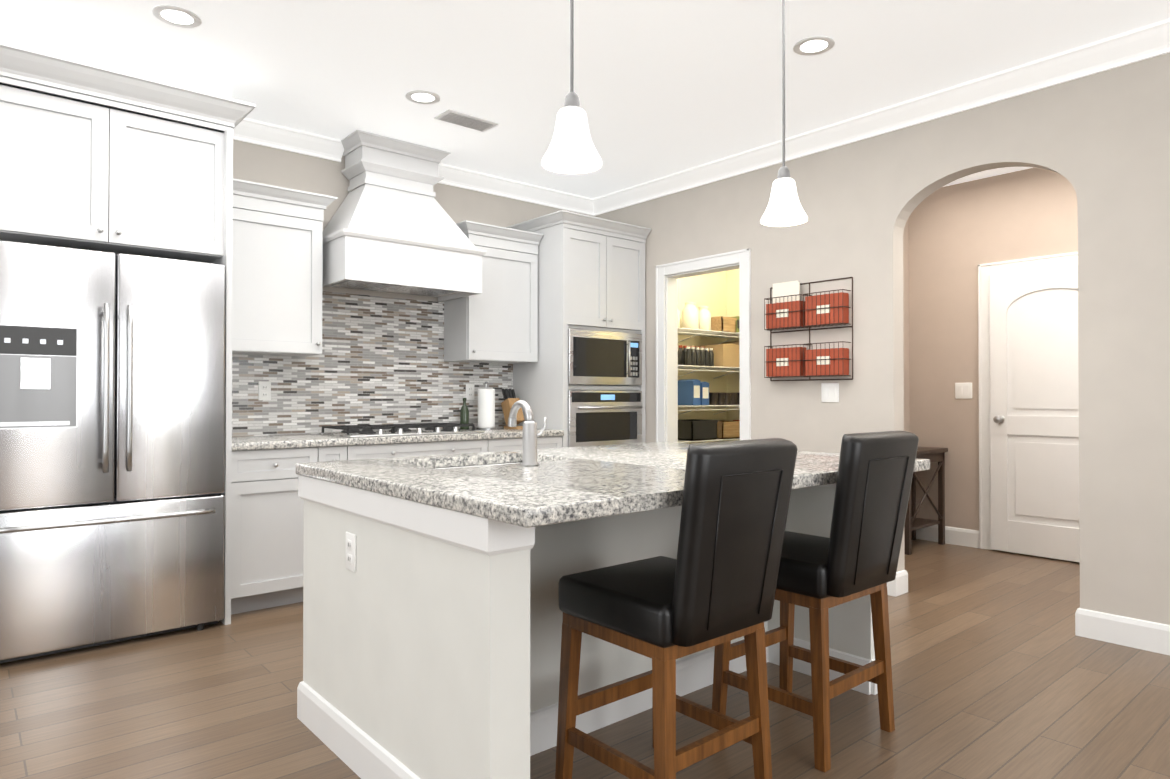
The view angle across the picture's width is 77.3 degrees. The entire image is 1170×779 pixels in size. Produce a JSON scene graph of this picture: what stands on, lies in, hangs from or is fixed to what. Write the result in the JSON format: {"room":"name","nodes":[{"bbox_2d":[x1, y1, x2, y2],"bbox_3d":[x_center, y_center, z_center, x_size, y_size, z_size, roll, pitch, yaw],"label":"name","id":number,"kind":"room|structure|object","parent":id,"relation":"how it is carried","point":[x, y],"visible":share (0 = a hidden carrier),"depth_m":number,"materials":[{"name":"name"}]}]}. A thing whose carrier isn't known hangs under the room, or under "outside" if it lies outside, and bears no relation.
{"room":"kitchen","nodes":[
{"label":"kitchen","id":0,"kind":"room"},
{"bbox_2d":[232,139,726,443],"bbox_3d":[-1.445,-0.202,4.940,11.100,2.770,0.120,0,-1,-41],"label":"wall","id":1,"kind":"structure","parent":0,"point":[274,166],"depth_m":5.32,"materials":[{"name":"beige paint"}]},
{"bbox_2d":[0,70,231,264],"bbox_3d":[-2.416,-1.009,3.615,1.053,0.670,0.638,0,-1,-41],"label":"upper cabinet","id":2,"kind":"object","parent":1,"relation":"attached to","point":[112,148],"depth_m":3.39,"materials":[{"name":"white wood"}]},
{"bbox_2d":[0,14,235,117],"bbox_3d":[-2.410,-1.520,3.616,1.056,0.154,0.651,0,-1,-41],"label":"crown molding","id":3,"kind":"structure","parent":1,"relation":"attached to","point":[35,50],"depth_m":3.35,"materials":[{"name":"white wood"}]},
{"bbox_2d":[258,381,270,399],"bbox_3d":[-1.935,0.009,4.419,0.072,0.115,0.008,0,-1,-41],"label":"outlet","id":4,"kind":"object","parent":1,"relation":"attached to","point":[264,390],"depth_m":4.42,"materials":[{"name":"plastic"}]},
{"bbox_2d":[224,178,327,357],"bbox_3d":[-1.884,-0.673,4.263,0.592,0.930,0.338,0,-1,-41],"label":"upper cabinet","id":5,"kind":"object","parent":1,"relation":"attached to","point":[276,304],"depth_m":4.16,"materials":[{"name":"white wood"}]},
{"bbox_2d":[322,129,486,301],"bbox_3d":[-1.198,-1.108,4.697,0.964,0.958,0.580,0,-1,-41],"label":"range hood","id":6,"kind":"object","parent":1,"relation":"attached to","point":[391,227],"visible":0.85,"depth_m":4.59,"materials":[{"name":"paint"}]},
{"bbox_2d":[466,384,473,399],"bbox_3d":[-0.840,0.017,5.354,0.072,0.115,0.008,0,-1,-41],"label":"outlet","id":7,"kind":"object","parent":1,"relation":"attached to","point":[469,387],"depth_m":5.35,"materials":[{"name":"plastic"}]},
{"bbox_2d":[440,222,539,365],"bbox_3d":[-0.678,-0.664,5.293,0.590,0.930,0.338,0,-1,-41],"label":"upper cabinet","id":8,"kind":"object","parent":1,"relation":"attached to","point":[500,325],"depth_m":5.17,"materials":[{"name":"white wood"}]},
{"bbox_2d":[520,322,644,385],"bbox_3d":[-0.009,-0.248,5.609,0.727,0.415,0.610,0,-1,-41],"label":"upper cabinet","id":9,"kind":"object","parent":1,"relation":"attached to","point":[571,353],"depth_m":5.34,"materials":[{"name":"white wood"}]},
{"bbox_2d":[0,539,1169,778],"bbox_3d":[1.451,1.183,1.537,11.100,0.060,9.200,0,-1,-41],"label":"floor","id":10,"kind":"structure","parent":0,"point":[1000,669],"depth_m":2.68,"materials":[{"name":"brown wood"}]},
{"bbox_2d":[0,240,225,662],"bbox_3d":[-2.347,0.276,3.535,0.968,1.790,0.780,0,-1,-41],"label":"refrigerator","id":11,"kind":"object","parent":10,"relation":"on","point":[112,436],"visible":1,"depth_m":3.29,"materials":[{"name":"silver metal"}]},
{"bbox_2d":[220,446,327,624],"bbox_3d":[-1.827,0.746,4.117,0.505,0.860,0.616,0,-1,-41],"label":"base cabinet","id":12,"kind":"object","parent":10,"relation":"on","point":[264,514],"depth_m":3.85,"materials":[{"name":"white wood"}]},
{"bbox_2d":[225,426,563,449],"bbox_3d":[-1.182,0.301,4.659,2.185,0.040,0.636,0,-1,-41],"label":"countertop","id":13,"kind":"structure","parent":12,"relation":"on","point":[242,441],"depth_m":4.25,"materials":[{"name":"grey stone"}]},
{"bbox_2d":[317,423,484,436],"bbox_3d":[-1.164,0.254,4.677,0.910,0.050,0.510,0,-1,-41],"label":"gas cooktop","id":14,"kind":"object","parent":13,"relation":"in","point":[395,430],"visible":1,"depth_m":4.55,"materials":[{"name":"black metal"}]},
{"bbox_2d":[460,398,468,429],"bbox_3d":[-0.857,0.171,5.203,0.064,0.226,0.062,0,-1,-41],"label":"oil bottle","id":15,"kind":"object","parent":13,"relation":"on","point":[464,414],"visible":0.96,"depth_m":5.18,"materials":[{"name":"green glass"}]},
{"bbox_2d":[476,381,496,429],"bbox_3d":[-0.711,0.113,5.263,0.150,0.344,0.150,0,-1,-41],"label":"paper towel holder","id":16,"kind":"object","parent":13,"relation":"on","point":[486,408],"visible":1,"depth_m":5.21,"materials":[{"name":"white paper"}]},
{"bbox_2d":[501,389,523,428],"bbox_3d":[-0.521,0.139,5.364,0.100,0.293,0.209,0,-1,-41],"label":"knife block","id":17,"kind":"object","parent":13,"relation":"on","point":[510,399],"visible":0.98,"depth_m":5.36,"materials":[{"name":"brown wood"}]},
{"bbox_2d":[328,446,351,460],"bbox_3d":[-1.630,0.747,4.285,0.230,0.860,0.616,0,-1,-41],"label":"base cabinet","id":18,"kind":"object","parent":10,"relation":"on","point":[335,453],"depth_m":4.10,"materials":[{"name":"white wood"}]},
{"bbox_2d":[352,438,499,459],"bbox_3d":[-1.176,0.751,4.672,1.048,0.860,0.616,0,-1,-41],"label":"base cabinet","id":19,"kind":"object","parent":10,"relation":"on","point":[402,449],"depth_m":4.44,"materials":[{"name":"white wood"}]},
{"bbox_2d":[500,438,563,450],"bbox_3d":[-0.592,0.755,5.171,0.618,0.860,0.616,0,-1,-41],"label":"base cabinet","id":20,"kind":"object","parent":10,"relation":"on","point":[506,444],"depth_m":4.92,"materials":[{"name":"white wood"}]},
{"bbox_2d":[520,390,643,446],"bbox_3d":[-0.019,0.224,5.617,0.727,0.410,0.577,0,-1,-41],"label":"base cabinet","id":21,"kind":"object","parent":10,"relation":"on","point":[586,417],"depth_m":5.34,"materials":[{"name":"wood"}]},
{"bbox_2d":[568,390,642,446],"bbox_3d":[-0.003,0.224,5.598,0.727,0.430,0.628,0,-1,-41],"label":"wall oven","id":22,"kind":"object","parent":21,"relation":"in","point":[595,417],"depth_m":5.38,"materials":[{"name":"silver metal"}]},
{"bbox_2d":[296,472,877,778],"bbox_3d":[0.089,0.734,2.735,1.870,0.859,1.235,0,-1,-41],"label":"kitchen island","id":23,"kind":"object","parent":10,"relation":"on","point":[432,629],"depth_m":2.16,"materials":[{"name":"grey paint"}]},
{"bbox_2d":[346,532,355,571],"bbox_3d":[-0.729,0.504,2.271,0.009,0.115,0.072,0,-1,-41],"label":"outlet","id":24,"kind":"object","parent":23,"relation":"attached to","point":[351,551],"visible":1,"depth_m":2.26,"materials":[{"name":"plastic"}]},
{"bbox_2d":[296,459,627,531],"bbox_3d":[-0.468,0.279,2.167,0.290,0.040,1.400,0,-1,-41],"label":"island countertop","id":25,"kind":"structure","parent":23,"relation":"on","point":[525,504],"depth_m":1.86,"materials":[{"name":"grey stone"}]},
{"bbox_2d":[372,452,685,515],"bbox_3d":[-0.130,0.281,2.456,0.600,0.039,1.392,0,-1,-41],"label":"island countertop","id":26,"kind":"structure","parent":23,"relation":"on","point":[648,487],"depth_m":2.23,"materials":[{"name":"grey stone"}]},
{"bbox_2d":[428,460,515,467],"bbox_3d":[-0.376,0.402,2.744,0.620,0.223,0.420,0,-1,-41],"label":"sink","id":27,"kind":"object","parent":26,"relation":"in","point":[459,463],"depth_m":2.92,"materials":[{"name":"grey stone"}]},
{"bbox_2d":[508,400,546,463],"bbox_3d":[-0.206,0.149,2.577,0.101,0.226,0.153,0,-1,-41],"label":"faucet","id":28,"kind":"object","parent":26,"relation":"on","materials":[{"name":"silver metal"}]},
{"bbox_2d":[508,442,929,491],"bbox_3d":[0.475,0.286,2.973,0.990,0.040,1.400,0,-1,-41],"label":"island countertop","id":29,"kind":"structure","parent":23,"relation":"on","point":[812,469],"depth_m":2.84,"materials":[{"name":"grey stone"}]},
{"bbox_2d":[555,438,797,778],"bbox_3d":[0.255,0.645,2.049,0.440,1.024,0.543,0,-1,-41],"label":"bar stool","id":30,"kind":"object","parent":10,"relation":"on","point":[714,583],"visible":1,"depth_m":1.90,"materials":[{"name":"black leather"}]},
{"bbox_2d":[712,430,918,772],"bbox_3d":[0.782,0.649,2.486,0.440,1.024,0.543,0,-1,-41],"label":"bar stool","id":31,"kind":"object","parent":10,"relation":"on","point":[855,555],"visible":0.92,"depth_m":2.31,"materials":[{"name":"black leather"}]},
{"bbox_2d":[904,446,947,554],"bbox_3d":[2.460,0.819,5.532,0.620,0.740,0.300,0,-1,-41],"label":"table","id":32,"kind":"object","parent":10,"relation":"on","point":[913,524],"visible":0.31,"depth_m":5.56,"materials":[{"name":"brown wood"}]},
{"bbox_2d":[0,0,1169,197],"bbox_3d":[1.451,-1.657,1.562,11.100,0.080,9.200,0,-1,-41],"label":"ceiling","id":33,"kind":"structure","parent":0,"point":[662,88],"depth_m":3.54,"materials":[{"name":"paint"}]},
{"bbox_2d":[152,5,201,27],"bbox_3d":[-1.751,-1.599,3.140,0.188,0.006,0.188,0,-1,-41],"label":"recessed light","id":34,"kind":"object","parent":33,"relation":"in","point":[177,16],"visible":1,"depth_m":3.14,"materials":[{"name":"white"}]},
{"bbox_2d":[405,90,439,104],"bbox_3d":[-0.883,-1.592,3.986,0.188,0.006,0.188,0,-1,-41],"label":"recessed light","id":35,"kind":"object","parent":33,"relation":"in","point":[424,97],"visible":1,"depth_m":3.98,"materials":[{"name":"white"}]},
{"bbox_2d":[434,109,498,131],"bbox_3d":[-0.700,-1.586,4.327,0.340,0.012,0.170,0,-1,-41],"label":"ceiling vent","id":36,"kind":"object","parent":33,"relation":"in","point":[465,120],"visible":0.98,"depth_m":4.31,"materials":[{"name":"white metal"}]},
{"bbox_2d":[541,0,601,173],"bbox_3d":[-0.039,-1.139,2.178,0.182,0.944,0.182,0,-1,-41],"label":"pendant light","id":37,"kind":"object","parent":33,"relation":"hanging from","point":[571,149],"visible":1,"depth_m":2.14,"materials":[{"name":"white glass"}]},
{"bbox_2d":[233,19,1169,215],"bbox_3d":[1.198,-1.552,2.528,3.030,0.112,7.000,0,-1,-41],"label":"crown molding","id":38,"kind":"structure","parent":33,"relation":"attached to","point":[1133,46],"depth_m":4.37,"materials":[{"name":"white wood"}]},
{"bbox_2d":[760,0,807,226],"bbox_3d":[0.782,-1.132,2.880,0.182,0.944,0.182,0,-1,-41],"label":"pendant light","id":39,"kind":"object","parent":33,"relation":"hanging from","point":[784,208],"visible":1,"depth_m":2.85,"materials":[{"name":"white glass"}]},
{"bbox_2d":[793,36,834,55],"bbox_3d":[1.064,-1.597,3.401,0.188,0.006,0.188,0,-1,-41],"label":"recessed light","id":40,"kind":"object","parent":33,"relation":"in","point":[812,45],"visible":1,"depth_m":3.40,"materials":[{"name":"white"}]},
{"bbox_2d":[678,302,739,442],"bbox_3d":[1.348,0.047,6.120,1.624,1.681,1.706,0,-1,-41],"label":"storage unit","id":41,"kind":"object","parent":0,"point":[725,355],"visible":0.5,"depth_m":6.64,"materials":[{"name":"white wood"}]},
{"bbox_2d":[594,53,1169,654],"bbox_3d":[2.389,-0.214,3.534,0.135,2.770,7.000,0,-1,-41],"label":"wall","id":42,"kind":"structure","parent":0,"point":[1100,141],"depth_m":3.62,"materials":[{"name":"beige paint"}]},
{"bbox_2d":[656,248,750,442],"bbox_3d":[0.876,0.119,5.296,0.144,2.135,0.870,0,-1,-41],"label":"door frame","id":43,"kind":"structure","parent":42,"relation":"attached to","point":[666,358],"depth_m":5.53,"materials":[{"name":"white wood"}]},
{"bbox_2d":[764,277,852,380],"bbox_3d":[1.379,-0.373,4.567,0.091,0.634,0.588,0,-1,-41],"label":"organizer","id":44,"kind":"object","parent":42,"relation":"attached to","point":[787,309],"visible":1,"depth_m":4.54,"materials":[{"name":"brown metal"}]},
{"bbox_2d":[821,383,838,401],"bbox_3d":[1.501,0.019,4.483,0.011,0.118,0.118,0,-1,-41],"label":"light switch","id":45,"kind":"object","parent":42,"relation":"attached to","point":[829,392],"visible":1,"depth_m":4.48,"materials":[{"name":"plastic"}]},
{"bbox_2d":[726,168,1079,562],"bbox_3d":[3.728,-0.204,4.677,0.135,2.770,7.000,0,-1,-41],"label":"wall","id":46,"kind":"structure","parent":0,"point":[959,233],"depth_m":5.61,"materials":[{"name":"paint"}]},
{"bbox_2d":[955,383,971,398],"bbox_3d":[2.885,0.009,5.573,0.011,0.122,0.125,0,-1,-41],"label":"light switch","id":47,"kind":"object","parent":46,"relation":"attached to","point":[963,390],"visible":1,"depth_m":5.57,"materials":[{"name":"plastic"}]},
{"bbox_2d":[978,252,1077,549],"bbox_3d":[3.273,0.122,5.108,0.024,2.125,0.980,0,-1,-41],"label":"door frame","id":48,"kind":"structure","parent":46,"relation":"attached to","point":[986,270],"depth_m":5.44,"materials":[{"name":"white wood"}]},
{"bbox_2d":[989,264,1079,561],"bbox_3d":[3.234,0.160,5.072,0.104,2.024,0.805,0,-1,-41],"label":"hall door","id":49,"kind":"structure","parent":46,"relation":"in","point":[1034,427],"depth_m":5.17,"materials":[{"name":"white wood"}]},
{"bbox_2d":[903,279,907,593],"bbox_3d":[1.623,-0.205,4.546,0.015,2.770,0.765,0,-1,-41],"label":"wall","id":50,"kind":"structure","parent":0,"point":[903,362],"depth_m":4.25,"materials":[{"name":"beige paint"}]},
{"bbox_2d":[903,218,909,431],"bbox_3d":[1.960,-0.198,5.403,1.640,2.770,0.100,0,-1,-41],"label":"wall","id":51,"kind":"structure","parent":0,"point":[906,325],"depth_m":5.87,"materials":[{"name":"paint"}]}
]}

